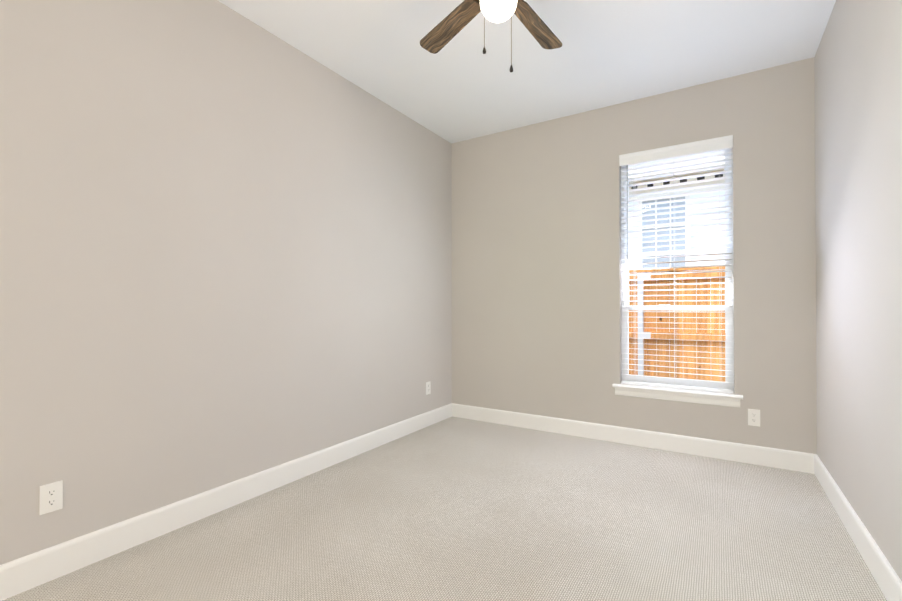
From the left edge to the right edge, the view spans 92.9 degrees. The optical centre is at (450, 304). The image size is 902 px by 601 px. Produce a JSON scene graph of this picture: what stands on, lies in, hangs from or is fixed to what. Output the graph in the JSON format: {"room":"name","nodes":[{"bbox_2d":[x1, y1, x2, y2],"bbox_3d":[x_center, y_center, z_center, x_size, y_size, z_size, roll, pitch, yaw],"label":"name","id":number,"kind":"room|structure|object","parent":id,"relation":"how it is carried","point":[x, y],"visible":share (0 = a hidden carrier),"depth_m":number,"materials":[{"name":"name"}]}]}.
{"room":"empty bedroom","nodes":[
{"label":"empty bedroom","id":0,"kind":"room"},
{"bbox_2d":[0,0,451,564],"bbox_3d":[-1.693,-0.267,1.734,0.150,2.740,6.430,0,0,32],"label":"wall","id":1,"kind":"structure","parent":0,"point":[224,244],"depth_m":2.18,"materials":[{"name":"paint"}]},
{"bbox_2d":[39,480,62,514],"bbox_3d":[-1.604,0.777,1.720,0.007,0.115,0.070,0,0,32],"label":"electrical outlet","id":2,"kind":"object","parent":1,"relation":"attached to","point":[51,497],"visible":1,"depth_m":1.72,"materials":[{"name":"white plastic"}]},
{"bbox_2d":[0,403,451,600],"bbox_3d":[-1.618,1.039,1.689,0.016,0.128,6.150,0,0,32],"label":"baseboard","id":3,"kind":"structure","parent":1,"relation":"attached to","point":[27,572],"depth_m":2.10,"materials":[{"name":"white wood"}]},
{"bbox_2d":[426,381,430,394],"bbox_3d":[-0.209,0.774,3.953,0.007,0.115,0.070,0,0,32],"label":"electrical outlet","id":4,"kind":"object","parent":1,"relation":"attached to","point":[428,387],"visible":1,"depth_m":3.95,"materials":[{"name":"white plastic"}]},
{"bbox_2d":[2,417,886,600],"bbox_3d":[-0.434,1.147,0.936,3.120,0.100,6.430,0,0,32],"label":"floor","id":5,"kind":"structure","parent":0,"point":[455,509],"depth_m":2.05,"materials":[{"name":"carpet"}]},
{"bbox_2d":[218,0,835,143],"bbox_3d":[-0.434,-1.703,0.958,3.120,0.120,6.430,0,0,32],"label":"ceiling","id":6,"kind":"structure","parent":0,"point":[460,86],"depth_m":2.74,"materials":[{"name":"paint"}]},
{"bbox_2d":[420,0,561,71],"bbox_3d":[0.232,-1.290,1.849,1.125,0.692,1.102,0,0,32],"label":"fan","id":7,"kind":"object","parent":6,"relation":"hanging from","point":[448,28],"visible":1,"depth_m":2.06,"materials":[{"name":"brown wood"}]},
{"bbox_2d":[452,57,816,453],"bbox_3d":[1.236,-0.253,3.618,2.820,2.740,0.130,0,0,32],"label":"wall","id":8,"kind":"structure","parent":0,"point":[536,278],"depth_m":3.51,"materials":[{"name":"paint"}]},
{"bbox_2d":[452,403,811,473],"bbox_3d":[1.197,1.052,3.546,2.760,0.128,0.016,0,0,32],"label":"baseboard","id":9,"kind":"structure","parent":8,"relation":"attached to","point":[737,452],"depth_m":3.32,"materials":[{"name":"white wood"}]},
{"bbox_2d":[621,148,733,392],"bbox_3d":[1.746,-0.280,3.351,0.770,1.850,0.062,0,0,32],"label":"window unit","id":10,"kind":"structure","parent":8,"relation":"in","point":[729,317],"depth_m":3.28,"materials":[{"name":"white plastic"}]},
{"bbox_2d":[619,135,732,392],"bbox_3d":[1.704,-0.282,3.282,0.766,1.844,0.083,0,0,32],"label":"window blinds","id":11,"kind":"object","parent":10,"relation":"attached to","point":[673,152],"visible":0.98,"depth_m":3.27,"materials":[{"name":"white plastic"}]},
{"bbox_2d":[612,383,742,406],"bbox_3d":[1.699,0.688,3.268,0.870,0.087,0.117,0,0,32],"label":"window sill","id":12,"kind":"structure","parent":8,"relation":"attached to","point":[700,396],"depth_m":3.21,"materials":[{"name":"white wood"}]},
{"bbox_2d":[748,409,759,426],"bbox_3d":[2.110,0.790,2.983,0.070,0.115,0.007,0,0,32],"label":"electrical outlet","id":13,"kind":"object","parent":8,"relation":"attached to","point":[753,417],"visible":1,"depth_m":2.98,"materials":[{"name":"white plastic"}]},
{"bbox_2d":[814,0,901,580],"bbox_3d":[0.825,-0.279,0.160,0.150,2.740,6.430,0,0,32],"label":"wall","id":14,"kind":"structure","parent":0,"point":[858,135],"depth_m":1.91,"materials":[{"name":"paint"}]},
{"bbox_2d":[812,454,901,600],"bbox_3d":[0.760,1.028,0.203,0.016,0.128,6.150,0,0,32],"label":"baseboard","id":15,"kind":"structure","parent":14,"relation":"attached to","point":[888,581],"depth_m":1.87,"materials":[{"name":"white wood"}]},
{"label":"outside","id":16,"kind":"structure","parent":0,"visible":0},
{"bbox_3d":[5.447,1.558,9.228,32.000,0.100,13.869,0,0,32],"label":"ground","id":17,"kind":"structure","parent":16,"visible":0},
{"bbox_2d":[629,266,725,381],"bbox_3d":[2.562,0.521,5.255,14.888,1.915,0.126,0,0,32],"label":"fence","id":18,"kind":"object","parent":17,"relation":"on","point":[643,332],"depth_m":5.18,"materials":[{"name":"brown wood"}]},
{"bbox_2d":[629,151,725,381],"bbox_3d":[5.059,-1.632,8.532,20.105,6.270,5.500,0,0,32],"label":"house","id":19,"kind":"structure","parent":17,"relation":"on","point":[703,263],"depth_m":6.69,"materials":[{"name":"white"}]}
]}

